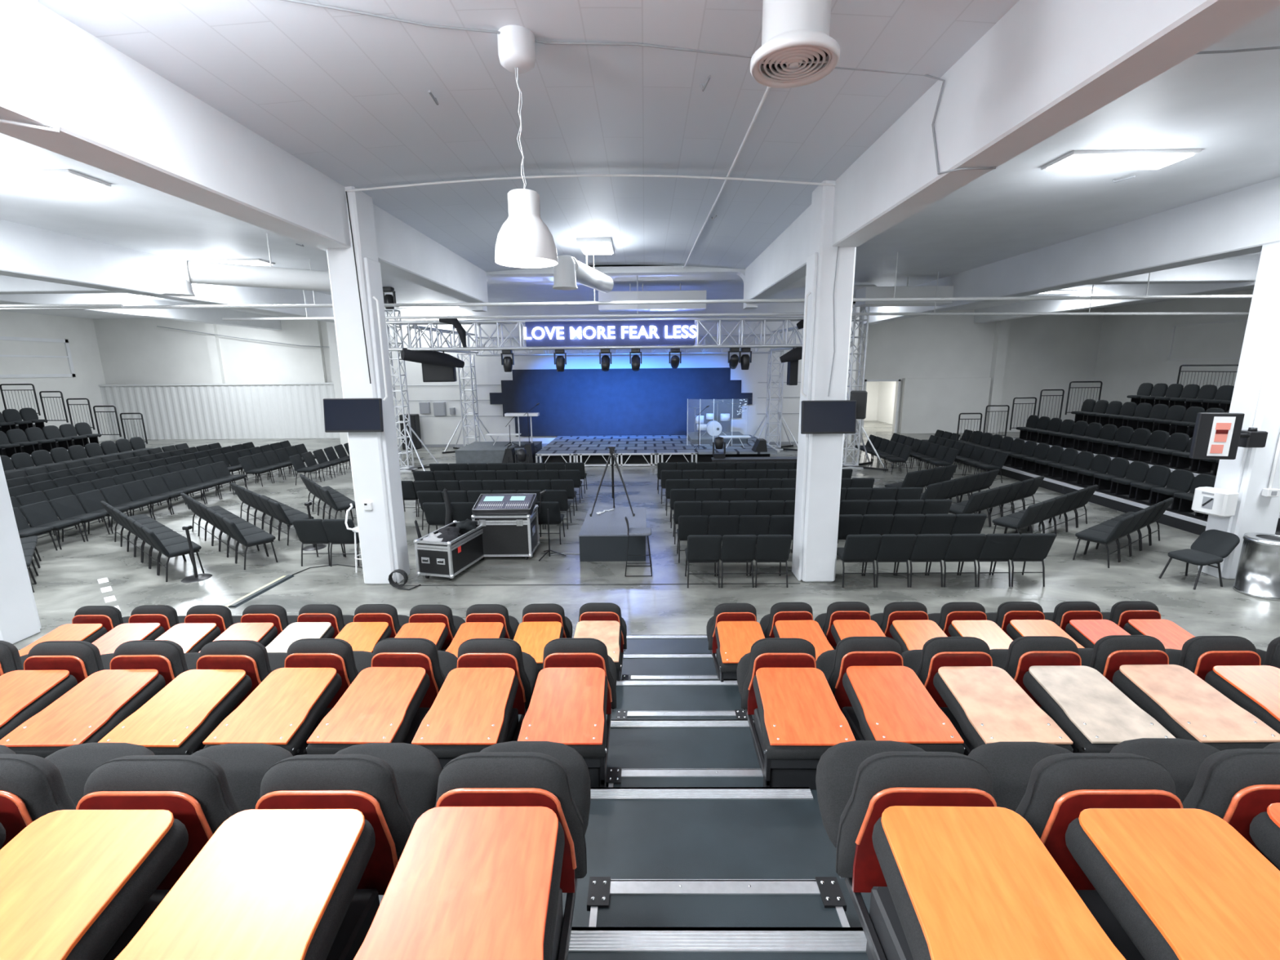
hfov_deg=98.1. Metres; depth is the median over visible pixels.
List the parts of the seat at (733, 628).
folded panel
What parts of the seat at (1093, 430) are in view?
seat, backrest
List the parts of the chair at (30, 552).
seat, leg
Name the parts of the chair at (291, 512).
backrest, leg, seat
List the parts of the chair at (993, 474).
backrest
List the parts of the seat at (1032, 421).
seat, backrest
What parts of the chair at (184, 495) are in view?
backrest, leg, seat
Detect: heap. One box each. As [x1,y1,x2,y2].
[422,532,443,542]
[436,530,458,542]
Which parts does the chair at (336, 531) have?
leg, backrest, leg, seat, seat frame, leg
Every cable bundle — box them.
[439,318,466,346]
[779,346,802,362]
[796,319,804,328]
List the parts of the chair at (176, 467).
backrest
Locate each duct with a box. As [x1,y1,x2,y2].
[598,283,706,311]
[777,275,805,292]
[855,276,954,306]
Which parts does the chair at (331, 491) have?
backrest, seat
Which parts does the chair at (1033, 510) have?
seat, seat frame, backrest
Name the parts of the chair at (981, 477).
backrest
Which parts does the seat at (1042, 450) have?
seat, backrest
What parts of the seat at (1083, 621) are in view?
folded panel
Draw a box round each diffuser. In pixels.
[115,295,157,297]
[202,260,272,265]
[498,257,555,264]
[578,242,612,254]
[1039,290,1090,293]
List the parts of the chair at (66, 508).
leg, backrest, seat, leg, seat frame, leg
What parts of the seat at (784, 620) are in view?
folded panel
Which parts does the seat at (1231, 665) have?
folded panel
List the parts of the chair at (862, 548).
leg, seat frame, seat, backrest, leg, leg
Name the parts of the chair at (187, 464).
backrest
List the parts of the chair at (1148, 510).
seat, leg, leg, backrest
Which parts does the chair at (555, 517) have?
backrest, seat frame, seat, leg, leg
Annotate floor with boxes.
[13,420,1279,651]
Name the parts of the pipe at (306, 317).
hanger rod, hanger rod, hanger rod, hanger rod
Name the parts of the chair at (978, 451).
seat, backrest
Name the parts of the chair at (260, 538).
backrest, leg, leg, seat frame, seat, leg, leg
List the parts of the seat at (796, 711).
folded panel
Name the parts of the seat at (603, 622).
folded panel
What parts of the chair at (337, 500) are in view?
backrest, seat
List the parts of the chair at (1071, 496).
leg, backrest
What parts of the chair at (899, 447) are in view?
seat, backrest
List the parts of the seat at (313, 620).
folded panel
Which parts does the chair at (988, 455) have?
seat, backrest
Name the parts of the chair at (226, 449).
backrest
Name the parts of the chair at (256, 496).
backrest, leg, seat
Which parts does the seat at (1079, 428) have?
seat, backrest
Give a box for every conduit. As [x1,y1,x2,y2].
[344,173,835,191]
[683,86,770,268]
[1267,435,1279,488]
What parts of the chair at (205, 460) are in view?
backrest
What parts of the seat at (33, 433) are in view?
backrest, seat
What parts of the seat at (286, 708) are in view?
folded panel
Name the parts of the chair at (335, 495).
backrest, leg, seat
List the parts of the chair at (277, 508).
backrest, leg, leg, seat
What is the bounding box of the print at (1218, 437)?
[1209,422,1231,453]
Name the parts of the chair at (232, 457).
backrest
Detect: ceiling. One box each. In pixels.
[0,6,1279,319]
[38,0,1019,271]
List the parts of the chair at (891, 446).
seat, backrest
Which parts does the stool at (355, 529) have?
seat, leg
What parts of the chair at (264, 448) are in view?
backrest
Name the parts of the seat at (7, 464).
backrest, seat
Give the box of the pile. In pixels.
[414,520,422,538]
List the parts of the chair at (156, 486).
backrest, seat, leg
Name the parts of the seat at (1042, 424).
seat, backrest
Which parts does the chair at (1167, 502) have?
seat, leg, leg, backrest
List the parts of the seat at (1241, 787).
folded panel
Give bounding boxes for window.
[0,336,75,377]
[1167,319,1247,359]
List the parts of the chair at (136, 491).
backrest, seat, leg, seat frame, leg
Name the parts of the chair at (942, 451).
seat, backrest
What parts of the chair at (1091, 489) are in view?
leg, leg, backrest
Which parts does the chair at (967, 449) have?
backrest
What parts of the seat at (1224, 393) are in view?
seat, backrest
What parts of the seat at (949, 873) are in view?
folded panel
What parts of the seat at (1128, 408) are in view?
seat, backrest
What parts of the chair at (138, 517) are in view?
backrest, leg, seat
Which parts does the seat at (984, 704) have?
folded panel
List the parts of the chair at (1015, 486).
leg, backrest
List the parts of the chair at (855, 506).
backrest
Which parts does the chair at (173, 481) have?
backrest, seat, seat frame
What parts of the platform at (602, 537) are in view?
panel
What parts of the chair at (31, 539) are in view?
seat, leg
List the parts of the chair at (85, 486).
backrest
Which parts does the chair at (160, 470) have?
backrest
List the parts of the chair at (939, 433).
backrest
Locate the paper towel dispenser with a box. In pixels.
[1191,486,1239,517]
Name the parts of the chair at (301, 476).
backrest, seat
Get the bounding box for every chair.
[4,470,29,484]
[5,476,33,492]
[8,484,32,506]
[9,496,50,536]
[13,507,57,551]
[16,491,77,535]
[19,500,85,550]
[19,536,41,567]
[21,542,39,568]
[22,548,38,576]
[24,466,51,479]
[24,555,36,592]
[25,472,50,484]
[29,480,56,501]
[43,485,100,522]
[45,462,68,472]
[47,469,71,487]
[48,494,110,542]
[53,475,84,511]
[65,460,86,469]
[68,466,90,475]
[68,480,103,522]
[75,471,98,483]
[75,488,129,533]
[83,457,102,466]
[87,462,108,472]
[90,476,141,511]
[95,467,117,479]
[99,484,152,527]
[100,454,119,462]
[100,500,150,546]
[106,459,125,474]
[106,504,157,551]
[111,472,159,510]
[112,508,165,556]
[114,464,135,475]
[117,452,134,464]
[119,512,173,562]
[122,480,172,519]
[123,456,141,465]
[126,516,184,568]
[131,469,176,505]
[132,461,151,471]
[133,449,149,462]
[133,521,192,575]
[139,453,156,462]
[142,475,189,515]
[142,526,204,582]
[147,447,163,459]
[148,458,167,467]
[148,465,191,500]
[155,451,171,459]
[160,471,205,509]
[161,444,176,457]
[164,455,182,464]
[165,462,206,496]
[169,448,185,457]
[174,443,188,453]
[178,467,220,503]
[179,453,199,466]
[180,493,224,535]
[182,446,198,453]
[182,459,220,491]
[186,496,231,536]
[192,499,239,546]
[194,450,209,458]
[194,464,235,499]
[195,444,210,453]
[196,456,232,487]
[200,503,246,550]
[206,507,257,551]
[207,448,239,473]
[208,442,221,449]
[209,461,248,494]
[210,453,245,484]
[214,512,266,563]
[219,445,241,472]
[222,517,277,569]
[224,451,257,480]
[230,482,270,521]
[231,444,244,471]
[236,448,269,477]
[237,485,279,524]
[238,455,272,487]
[242,441,254,449]
[244,488,288,528]
[248,446,279,474]
[250,453,284,483]
[252,492,294,533]
[259,444,288,471]
[259,495,302,537]
[262,450,294,479]
[267,499,313,545]
[270,442,290,468]
[274,448,304,476]
[279,440,291,448]
[284,445,306,473]
[288,453,321,485]
[292,519,344,566]
[294,443,315,463]
[299,474,333,502]
[301,451,332,481]
[304,476,339,511]
[309,480,346,519]
[312,448,342,478]
[314,483,352,519]
[320,486,355,520]
[321,519,359,566]
[324,446,351,475]
[333,444,350,471]
[343,442,350,468]
[400,480,417,516]
[412,471,435,504]
[413,480,437,516]
[417,490,444,530]
[422,502,453,533]
[429,463,449,471]
[433,471,455,481]
[435,480,460,491]
[441,490,468,502]
[448,463,468,471]
[450,502,475,521]
[454,470,476,480]
[458,480,483,491]
[466,490,492,502]
[467,462,488,471]
[475,470,497,480]
[481,480,506,491]
[487,462,507,471]
[492,489,516,493]
[496,470,518,480]
[504,480,528,491]
[506,462,526,471]
[516,470,538,480]
[516,489,543,529]
[525,462,546,471]
[527,480,551,491]
[535,502,564,544]
[537,470,559,482]
[542,489,571,529]
[545,462,565,489]
[550,479,577,515]
[559,469,582,502]
[564,462,586,493]
[657,462,676,493]
[660,470,682,503]
[665,479,688,515]
[669,488,695,528]
[672,501,702,544]
[676,462,696,475]
[676,515,708,563]
[681,470,703,479]
[684,534,721,587]
[688,479,711,489]
[694,488,720,504]
[696,462,716,474]
[701,501,728,518]
[702,469,724,479]
[707,515,739,563]
[711,479,735,494]
[715,462,736,471]
[716,534,756,587]
[720,488,746,503]
[724,469,746,479]
[728,500,756,523]
[734,478,758,492]
[735,462,755,470]
[737,515,770,537]
[744,488,771,502]
[745,469,767,479]
[749,534,791,587]
[755,462,775,470]
[755,500,784,543]
[757,478,781,497]
[766,469,788,479]
[768,488,795,525]
[768,515,794,553]
[774,461,795,470]
[780,478,795,488]
[782,500,795,515]
[787,469,796,478]
[836,534,881,587]
[837,499,868,543]
[837,514,862,539]
[840,478,851,488]
[840,487,846,501]
[841,468,853,478]
[844,487,871,501]
[849,477,875,488]
[854,434,875,460]
[858,436,882,462]
[858,514,893,535]
[863,533,916,587]
[865,438,889,465]
[865,499,896,514]
[869,487,897,500]
[871,440,897,468]
[878,442,904,471]
[884,444,912,474]
[884,470,920,488]
[888,514,924,535]
[890,432,900,442]
[893,499,924,515]
[894,487,923,500]
[895,533,951,587]
[896,438,922,466]
[897,435,906,444]
[898,468,933,490]
[903,436,914,462]
[903,440,930,468]
[911,442,939,471]
[919,435,938,461]
[920,444,948,471]
[920,479,955,499]
[920,482,942,500]
[920,499,951,515]
[920,514,955,533]
[921,429,944,441]
[921,464,957,493]
[924,466,946,487]
[927,533,986,586]
[928,447,958,478]
[935,436,946,445]
[936,440,964,469]
[942,431,951,439]
[944,439,955,448]
[945,476,966,502]
[948,490,986,515]
[949,432,959,440]
[949,474,977,502]
[950,471,988,502]
[950,513,986,534]
[954,443,974,472]
[954,445,985,475]
[955,487,999,527]
[958,429,973,441]
[959,533,1021,586]
[960,469,999,501]
[961,431,975,442]
[964,448,996,475]
[976,450,1008,483]
[977,484,1011,526]
[979,481,1022,516]
[990,478,1033,513]
[991,502,1043,533]
[991,533,1056,586]
[1002,475,1044,509]
[1005,497,1055,533]
[1016,494,1066,534]
[1028,491,1078,536]
[1040,487,1088,532]
[1049,484,1097,527]
[1072,514,1133,568]
[1085,509,1145,561]
[1097,505,1155,555]
[1110,501,1164,551]
[1120,497,1173,545]
[1158,529,1239,590]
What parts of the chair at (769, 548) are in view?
leg, seat, seat frame, backrest, leg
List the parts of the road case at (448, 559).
recessed handle, recessed handle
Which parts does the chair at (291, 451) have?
backrest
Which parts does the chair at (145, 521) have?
backrest, leg, seat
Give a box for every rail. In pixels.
[0,383,40,415]
[39,391,68,422]
[66,398,94,429]
[93,405,121,436]
[120,413,147,444]
[753,435,779,452]
[955,413,982,442]
[982,404,1009,436]
[1009,396,1036,430]
[1037,389,1064,418]
[1065,381,1102,414]
[1176,364,1238,399]
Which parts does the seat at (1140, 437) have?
seat, backrest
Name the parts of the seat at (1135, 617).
folded panel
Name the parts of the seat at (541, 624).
folded panel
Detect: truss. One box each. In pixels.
[386,315,856,351]
[406,325,478,353]
[474,333,776,356]
[769,326,803,351]
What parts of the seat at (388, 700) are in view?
folded panel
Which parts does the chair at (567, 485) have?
backrest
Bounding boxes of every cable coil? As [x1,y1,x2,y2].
[388,568,421,590]
[595,508,613,514]
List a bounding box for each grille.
[400,416,416,448]
[422,363,453,381]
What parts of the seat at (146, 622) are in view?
folded panel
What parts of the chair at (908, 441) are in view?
backrest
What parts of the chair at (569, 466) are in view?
backrest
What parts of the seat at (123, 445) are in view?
backrest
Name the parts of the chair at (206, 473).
backrest, seat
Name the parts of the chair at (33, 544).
seat, leg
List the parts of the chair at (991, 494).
seat, backrest, leg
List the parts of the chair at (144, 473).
backrest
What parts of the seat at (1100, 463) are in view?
seat, backrest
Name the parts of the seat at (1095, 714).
folded panel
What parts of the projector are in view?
knob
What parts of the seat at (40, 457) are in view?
backrest, seat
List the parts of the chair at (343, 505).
backrest, seat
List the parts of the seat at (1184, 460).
seat, backrest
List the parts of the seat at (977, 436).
backrest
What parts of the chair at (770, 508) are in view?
backrest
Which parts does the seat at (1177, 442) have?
seat, backrest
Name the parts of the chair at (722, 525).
backrest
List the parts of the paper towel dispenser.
lever, label plate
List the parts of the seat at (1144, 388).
seat, backrest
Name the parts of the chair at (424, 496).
leg, backrest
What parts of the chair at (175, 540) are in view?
backrest, leg, leg, seat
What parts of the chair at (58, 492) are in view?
backrest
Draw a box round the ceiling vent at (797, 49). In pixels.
[750,0,839,88]
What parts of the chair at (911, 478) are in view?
seat, backrest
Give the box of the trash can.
[1232,532,1279,600]
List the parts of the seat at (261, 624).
folded panel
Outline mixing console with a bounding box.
[471,493,537,515]
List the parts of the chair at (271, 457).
backrest, seat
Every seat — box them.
[0,412,14,434]
[0,431,19,457]
[0,455,25,472]
[0,640,27,675]
[0,640,113,739]
[0,640,199,758]
[0,742,155,849]
[0,743,293,959]
[0,744,15,754]
[2,408,31,431]
[6,428,38,453]
[10,452,43,469]
[18,605,130,656]
[19,408,48,430]
[24,426,55,451]
[31,449,62,466]
[42,425,71,449]
[49,447,77,463]
[58,423,87,447]
[67,444,96,460]
[75,422,102,446]
[84,442,111,457]
[92,604,186,654]
[97,640,286,755]
[100,440,126,455]
[114,742,442,959]
[115,438,137,456]
[129,436,151,453]
[155,604,242,653]
[199,604,298,652]
[202,638,373,755]
[265,604,354,653]
[306,637,457,754]
[334,604,409,653]
[353,741,591,959]
[395,604,465,651]
[411,638,537,768]
[445,604,519,657]
[513,603,572,674]
[517,637,617,786]
[573,602,626,680]
[706,603,764,682]
[736,637,855,790]
[760,601,833,660]
[814,601,885,649]
[815,740,1125,959]
[816,636,964,754]
[870,601,947,653]
[902,636,1073,755]
[928,601,1013,649]
[964,431,982,444]
[968,741,1279,959]
[974,432,992,446]
[982,434,1003,448]
[985,601,1084,648]
[990,635,1175,752]
[992,435,1013,451]
[1003,438,1025,466]
[1010,440,1036,469]
[1016,414,1039,439]
[1022,443,1049,472]
[1026,416,1050,441]
[1034,445,1063,475]
[1036,417,1062,444]
[1043,601,1130,648]
[1047,448,1078,479]
[1048,419,1075,446]
[1060,420,1088,448]
[1062,450,1093,484]
[1071,399,1095,422]
[1073,422,1102,451]
[1077,453,1111,488]
[1078,635,1279,751]
[1083,400,1108,424]
[1087,424,1117,453]
[1093,457,1129,493]
[1095,400,1122,426]
[1100,600,1194,649]
[1102,426,1133,457]
[1108,401,1137,427]
[1110,737,1279,871]
[1111,461,1149,497]
[1117,428,1151,460]
[1122,403,1152,429]
[1126,382,1153,405]
[1130,464,1170,503]
[1134,430,1169,463]
[1137,404,1168,432]
[1140,382,1168,406]
[1151,469,1194,509]
[1152,432,1189,466]
[1153,404,1186,435]
[1154,383,1183,408]
[1164,635,1279,733]
[1169,384,1199,410]
[1170,406,1204,437]
[1172,436,1199,471]
[1173,473,1216,515]
[1186,384,1217,411]
[1188,408,1224,435]
[1195,458,1218,475]
[1203,385,1234,411]
[1203,513,1208,518]
[1221,400,1231,413]
[1256,636,1279,668]
[1263,742,1279,748]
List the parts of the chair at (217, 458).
backrest, seat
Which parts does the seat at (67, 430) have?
backrest, seat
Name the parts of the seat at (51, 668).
folded panel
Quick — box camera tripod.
[589,446,635,516]
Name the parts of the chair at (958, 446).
backrest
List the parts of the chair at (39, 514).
backrest, seat, leg, seat frame, leg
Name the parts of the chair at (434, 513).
backrest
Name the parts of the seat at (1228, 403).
seat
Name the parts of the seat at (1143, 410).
seat, backrest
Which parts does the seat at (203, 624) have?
folded panel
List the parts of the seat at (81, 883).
folded panel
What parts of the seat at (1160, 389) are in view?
seat, backrest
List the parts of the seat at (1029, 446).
seat, backrest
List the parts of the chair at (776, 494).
backrest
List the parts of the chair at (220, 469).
backrest, seat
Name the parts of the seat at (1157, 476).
seat, backrest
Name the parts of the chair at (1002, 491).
leg, backrest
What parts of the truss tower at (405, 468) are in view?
plate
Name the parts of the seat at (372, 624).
folded panel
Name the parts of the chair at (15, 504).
backrest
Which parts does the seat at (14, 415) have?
backrest, seat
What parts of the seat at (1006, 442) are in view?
seat, backrest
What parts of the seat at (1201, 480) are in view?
seat, backrest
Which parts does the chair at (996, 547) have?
leg, leg, leg, seat, seat frame, backrest, leg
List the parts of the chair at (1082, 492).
leg, leg, backrest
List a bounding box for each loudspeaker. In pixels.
[399,413,422,449]
[421,351,457,382]
[786,347,798,385]
[849,390,867,419]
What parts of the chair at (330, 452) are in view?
backrest, seat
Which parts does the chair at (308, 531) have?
leg, backrest, seat, seat frame, leg, leg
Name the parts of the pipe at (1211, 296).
hanger rod, hanger rod, hanger rod, hanger rod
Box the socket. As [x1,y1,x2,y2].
[1271,491,1277,495]
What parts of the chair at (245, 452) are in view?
backrest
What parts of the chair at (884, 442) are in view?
seat, backrest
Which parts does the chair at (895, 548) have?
leg, leg, seat, seat frame, leg, backrest, leg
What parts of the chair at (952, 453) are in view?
seat, backrest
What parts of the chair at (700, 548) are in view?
leg, leg, seat, seat frame, backrest, leg, leg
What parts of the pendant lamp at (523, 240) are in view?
chain cord, lamp shade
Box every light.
[0,168,111,188]
[114,293,157,297]
[181,258,275,265]
[382,286,395,311]
[400,306,459,307]
[500,350,514,372]
[515,448,528,465]
[553,349,566,372]
[576,237,613,254]
[599,348,611,371]
[629,348,641,371]
[668,348,681,368]
[712,436,725,458]
[728,347,740,368]
[739,347,751,369]
[1039,288,1092,293]
[1040,148,1201,170]
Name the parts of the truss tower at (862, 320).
plate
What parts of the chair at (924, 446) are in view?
seat, backrest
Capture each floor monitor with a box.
[502,447,515,463]
[521,442,535,463]
[751,438,767,452]
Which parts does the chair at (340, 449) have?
backrest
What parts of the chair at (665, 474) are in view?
backrest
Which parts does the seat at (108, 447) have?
backrest, seat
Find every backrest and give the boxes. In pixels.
[0,754,75,822]
[84,755,240,834]
[434,751,586,878]
[708,603,756,649]
[741,637,816,709]
[764,601,813,638]
[822,601,870,636]
[827,636,902,696]
[835,751,993,877]
[880,601,927,633]
[915,636,990,685]
[937,601,985,630]
[1003,635,1078,679]
[1088,635,1165,675]
[1177,635,1256,673]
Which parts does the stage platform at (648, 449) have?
frame, frame, frame, frame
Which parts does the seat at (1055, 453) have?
seat, backrest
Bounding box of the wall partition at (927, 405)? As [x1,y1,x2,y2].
[897,377,991,433]
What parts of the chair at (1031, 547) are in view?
leg, leg, leg, seat frame, seat, backrest, leg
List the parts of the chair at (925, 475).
backrest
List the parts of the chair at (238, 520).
backrest, leg, seat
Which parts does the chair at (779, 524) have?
backrest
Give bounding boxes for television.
[323,398,383,432]
[800,400,856,434]
[1189,413,1250,459]
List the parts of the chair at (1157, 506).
seat, leg, leg, backrest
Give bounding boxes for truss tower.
[384,309,439,471]
[441,353,495,453]
[752,350,797,450]
[842,303,888,471]
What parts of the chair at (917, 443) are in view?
backrest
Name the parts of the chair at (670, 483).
backrest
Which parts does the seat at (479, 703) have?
folded panel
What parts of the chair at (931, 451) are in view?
seat, backrest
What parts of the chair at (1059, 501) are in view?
seat, leg, backrest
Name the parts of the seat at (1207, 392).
seat, backrest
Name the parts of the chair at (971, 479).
backrest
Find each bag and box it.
[438,526,461,536]
[456,518,476,533]
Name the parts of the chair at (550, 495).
backrest, seat, leg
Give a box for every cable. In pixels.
[0,0,62,133]
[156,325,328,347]
[281,0,996,174]
[292,564,362,574]
[550,552,579,555]
[1195,46,1279,54]
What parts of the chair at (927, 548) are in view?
leg, leg, seat, seat frame, leg, backrest, leg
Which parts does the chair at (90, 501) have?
leg, backrest, seat, leg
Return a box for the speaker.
[400,347,464,368]
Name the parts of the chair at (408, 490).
backrest, leg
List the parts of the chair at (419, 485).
backrest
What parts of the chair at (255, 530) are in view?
backrest, leg, leg, seat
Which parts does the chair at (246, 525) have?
backrest, leg, seat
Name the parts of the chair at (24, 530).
backrest, seat, seat frame, leg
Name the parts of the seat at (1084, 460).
seat, backrest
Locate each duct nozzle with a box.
[159,233,330,297]
[552,245,613,293]
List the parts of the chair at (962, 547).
leg, leg, seat frame, leg, seat, backrest, leg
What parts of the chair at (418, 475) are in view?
backrest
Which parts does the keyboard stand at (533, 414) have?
stand leg, stand leg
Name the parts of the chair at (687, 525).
leg, backrest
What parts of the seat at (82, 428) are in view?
backrest, seat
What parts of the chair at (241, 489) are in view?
backrest, leg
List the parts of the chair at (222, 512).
backrest, leg, seat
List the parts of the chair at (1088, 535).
leg, leg, seat, seat frame, leg, leg, backrest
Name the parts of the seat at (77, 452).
backrest, seat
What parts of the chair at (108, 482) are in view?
backrest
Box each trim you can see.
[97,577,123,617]
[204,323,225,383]
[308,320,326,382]
[395,382,847,417]
[403,582,799,586]
[861,379,900,433]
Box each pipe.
[0,252,1252,310]
[0,303,123,307]
[222,271,1248,320]
[372,296,387,400]
[800,291,811,396]
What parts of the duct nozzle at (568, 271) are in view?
hanger rod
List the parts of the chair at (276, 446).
backrest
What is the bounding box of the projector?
[1238,426,1267,448]
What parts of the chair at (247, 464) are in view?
backrest, seat, seat frame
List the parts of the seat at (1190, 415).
seat, backrest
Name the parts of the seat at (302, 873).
folded panel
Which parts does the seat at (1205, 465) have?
seat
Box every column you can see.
[0,457,41,644]
[326,186,409,584]
[791,180,856,582]
[985,319,1010,432]
[1197,241,1279,579]
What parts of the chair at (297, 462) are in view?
backrest, seat, seat frame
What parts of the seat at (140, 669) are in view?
folded panel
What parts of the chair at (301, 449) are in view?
backrest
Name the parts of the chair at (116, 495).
backrest, seat, seat frame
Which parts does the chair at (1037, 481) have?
backrest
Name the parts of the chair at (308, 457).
backrest, seat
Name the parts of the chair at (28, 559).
seat, leg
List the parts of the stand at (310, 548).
post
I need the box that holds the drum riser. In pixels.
[687,431,748,444]
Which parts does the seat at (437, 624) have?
folded panel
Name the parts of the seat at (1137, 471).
seat, backrest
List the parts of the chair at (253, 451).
backrest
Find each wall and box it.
[0,311,110,442]
[93,316,333,384]
[97,382,339,439]
[326,321,345,448]
[331,302,854,444]
[847,306,860,444]
[854,308,1104,433]
[863,381,896,424]
[1090,289,1253,413]
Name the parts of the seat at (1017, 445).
seat, backrest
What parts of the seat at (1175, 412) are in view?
seat, backrest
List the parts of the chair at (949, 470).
backrest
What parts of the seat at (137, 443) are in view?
backrest, seat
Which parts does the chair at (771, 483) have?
backrest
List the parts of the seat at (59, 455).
seat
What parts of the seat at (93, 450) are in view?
backrest, seat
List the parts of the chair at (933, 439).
backrest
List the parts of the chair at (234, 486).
backrest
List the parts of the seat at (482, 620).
folded panel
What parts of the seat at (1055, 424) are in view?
seat, backrest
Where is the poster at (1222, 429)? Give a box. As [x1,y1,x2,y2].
[1206,416,1235,456]
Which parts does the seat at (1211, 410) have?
backrest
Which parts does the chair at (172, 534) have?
backrest, leg, leg, seat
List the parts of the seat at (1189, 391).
seat, backrest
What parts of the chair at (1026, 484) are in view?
backrest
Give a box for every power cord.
[345,191,371,383]
[827,246,839,396]
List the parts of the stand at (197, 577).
post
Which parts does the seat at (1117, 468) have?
seat, backrest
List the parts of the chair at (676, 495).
backrest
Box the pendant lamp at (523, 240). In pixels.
[494,25,558,267]
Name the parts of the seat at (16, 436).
backrest, seat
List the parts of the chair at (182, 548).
backrest, leg, leg, seat frame, seat, leg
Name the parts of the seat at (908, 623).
folded panel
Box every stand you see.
[180,524,212,582]
[302,502,326,551]
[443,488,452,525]
[502,444,511,462]
[504,412,539,448]
[504,416,517,446]
[524,402,539,448]
[538,489,565,560]
[693,405,709,449]
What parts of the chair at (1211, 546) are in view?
leg, leg, seat, leg, backrest, leg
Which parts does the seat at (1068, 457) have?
seat, backrest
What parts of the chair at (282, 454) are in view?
backrest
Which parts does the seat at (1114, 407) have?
seat, backrest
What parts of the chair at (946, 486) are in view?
backrest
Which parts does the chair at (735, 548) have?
leg, seat, seat frame, backrest, leg, leg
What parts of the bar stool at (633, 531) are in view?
backrest, leg, seat, leg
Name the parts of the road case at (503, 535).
handle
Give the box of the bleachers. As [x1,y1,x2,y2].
[954,400,1279,535]
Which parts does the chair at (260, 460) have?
backrest, seat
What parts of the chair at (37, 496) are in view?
backrest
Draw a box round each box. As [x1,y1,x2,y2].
[418,401,431,413]
[432,401,446,416]
[449,407,455,414]
[1261,488,1279,497]
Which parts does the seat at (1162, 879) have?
folded panel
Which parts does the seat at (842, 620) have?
folded panel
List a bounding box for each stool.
[344,503,361,572]
[624,515,652,576]
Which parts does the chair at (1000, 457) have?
seat, backrest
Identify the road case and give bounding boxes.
[413,520,484,580]
[471,504,540,559]
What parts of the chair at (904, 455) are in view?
seat, backrest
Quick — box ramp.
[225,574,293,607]
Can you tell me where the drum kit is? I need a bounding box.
[688,400,738,435]
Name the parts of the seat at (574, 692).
folded panel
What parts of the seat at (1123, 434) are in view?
seat, backrest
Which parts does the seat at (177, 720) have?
folded panel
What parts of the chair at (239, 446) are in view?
backrest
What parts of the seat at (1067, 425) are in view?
seat, backrest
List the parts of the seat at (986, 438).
backrest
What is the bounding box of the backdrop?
[489,367,752,436]
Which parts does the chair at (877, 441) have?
seat, backrest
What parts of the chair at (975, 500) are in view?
seat, backrest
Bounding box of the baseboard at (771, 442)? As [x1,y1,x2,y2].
[397,441,845,447]
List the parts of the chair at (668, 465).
backrest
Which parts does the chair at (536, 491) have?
backrest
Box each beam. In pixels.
[0,0,488,302]
[0,218,334,323]
[0,275,123,294]
[0,293,281,329]
[471,264,757,311]
[744,0,1279,303]
[858,177,1279,326]
[973,280,1255,323]
[1086,259,1259,284]
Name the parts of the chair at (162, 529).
backrest, leg, leg, seat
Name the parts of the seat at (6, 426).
backrest, seat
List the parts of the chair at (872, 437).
backrest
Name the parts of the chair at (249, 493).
backrest, leg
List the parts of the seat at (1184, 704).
folded panel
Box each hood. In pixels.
[159,259,195,297]
[552,254,577,290]
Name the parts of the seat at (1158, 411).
seat, backrest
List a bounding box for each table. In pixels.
[484,433,521,444]
[719,435,751,448]
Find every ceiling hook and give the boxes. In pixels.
[427,89,438,105]
[699,75,711,91]
[1112,175,1134,182]
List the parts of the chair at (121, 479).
backrest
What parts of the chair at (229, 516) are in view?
backrest, leg, leg, seat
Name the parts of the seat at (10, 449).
backrest, seat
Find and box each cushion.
[0,674,77,739]
[0,822,5,848]
[8,674,165,758]
[27,640,104,675]
[65,818,188,959]
[74,605,124,627]
[83,626,107,643]
[113,640,188,678]
[130,604,179,627]
[143,626,164,639]
[145,674,252,755]
[186,604,233,629]
[188,626,220,652]
[199,640,271,682]
[203,672,342,755]
[242,604,288,631]
[257,626,277,646]
[259,754,413,861]
[286,638,359,684]
[298,604,345,631]
[304,818,375,959]
[306,673,430,754]
[320,626,334,638]
[354,604,400,633]
[372,626,391,653]
[373,637,445,690]
[409,604,457,638]
[417,674,518,758]
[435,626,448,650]
[457,638,531,708]
[466,604,514,639]
[499,626,506,638]
[521,603,570,638]
[537,626,563,672]
[542,637,616,708]
[543,821,564,959]
[565,675,608,758]
[578,602,626,648]
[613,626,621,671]
[715,626,737,672]
[773,624,779,637]
[831,623,840,644]
[842,671,964,754]
[871,817,931,959]
[889,624,908,652]
[933,672,1072,752]
[948,623,961,636]
[995,601,1043,627]
[1006,623,1022,639]
[1014,752,1175,838]
[1022,671,1118,752]
[1052,601,1100,626]
[1065,622,1094,648]
[1065,817,1178,959]
[1108,600,1159,624]
[1112,670,1277,751]
[1123,622,1143,635]
[1182,748,1279,818]
[1204,670,1279,733]
[1249,811,1279,869]
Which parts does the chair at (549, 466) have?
backrest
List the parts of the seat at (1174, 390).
seat, backrest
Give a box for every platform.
[0,421,103,469]
[378,635,871,959]
[454,441,542,463]
[535,434,777,466]
[578,507,645,561]
[711,456,797,465]
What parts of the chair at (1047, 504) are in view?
seat, backrest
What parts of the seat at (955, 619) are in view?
folded panel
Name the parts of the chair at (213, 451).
backrest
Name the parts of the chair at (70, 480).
backrest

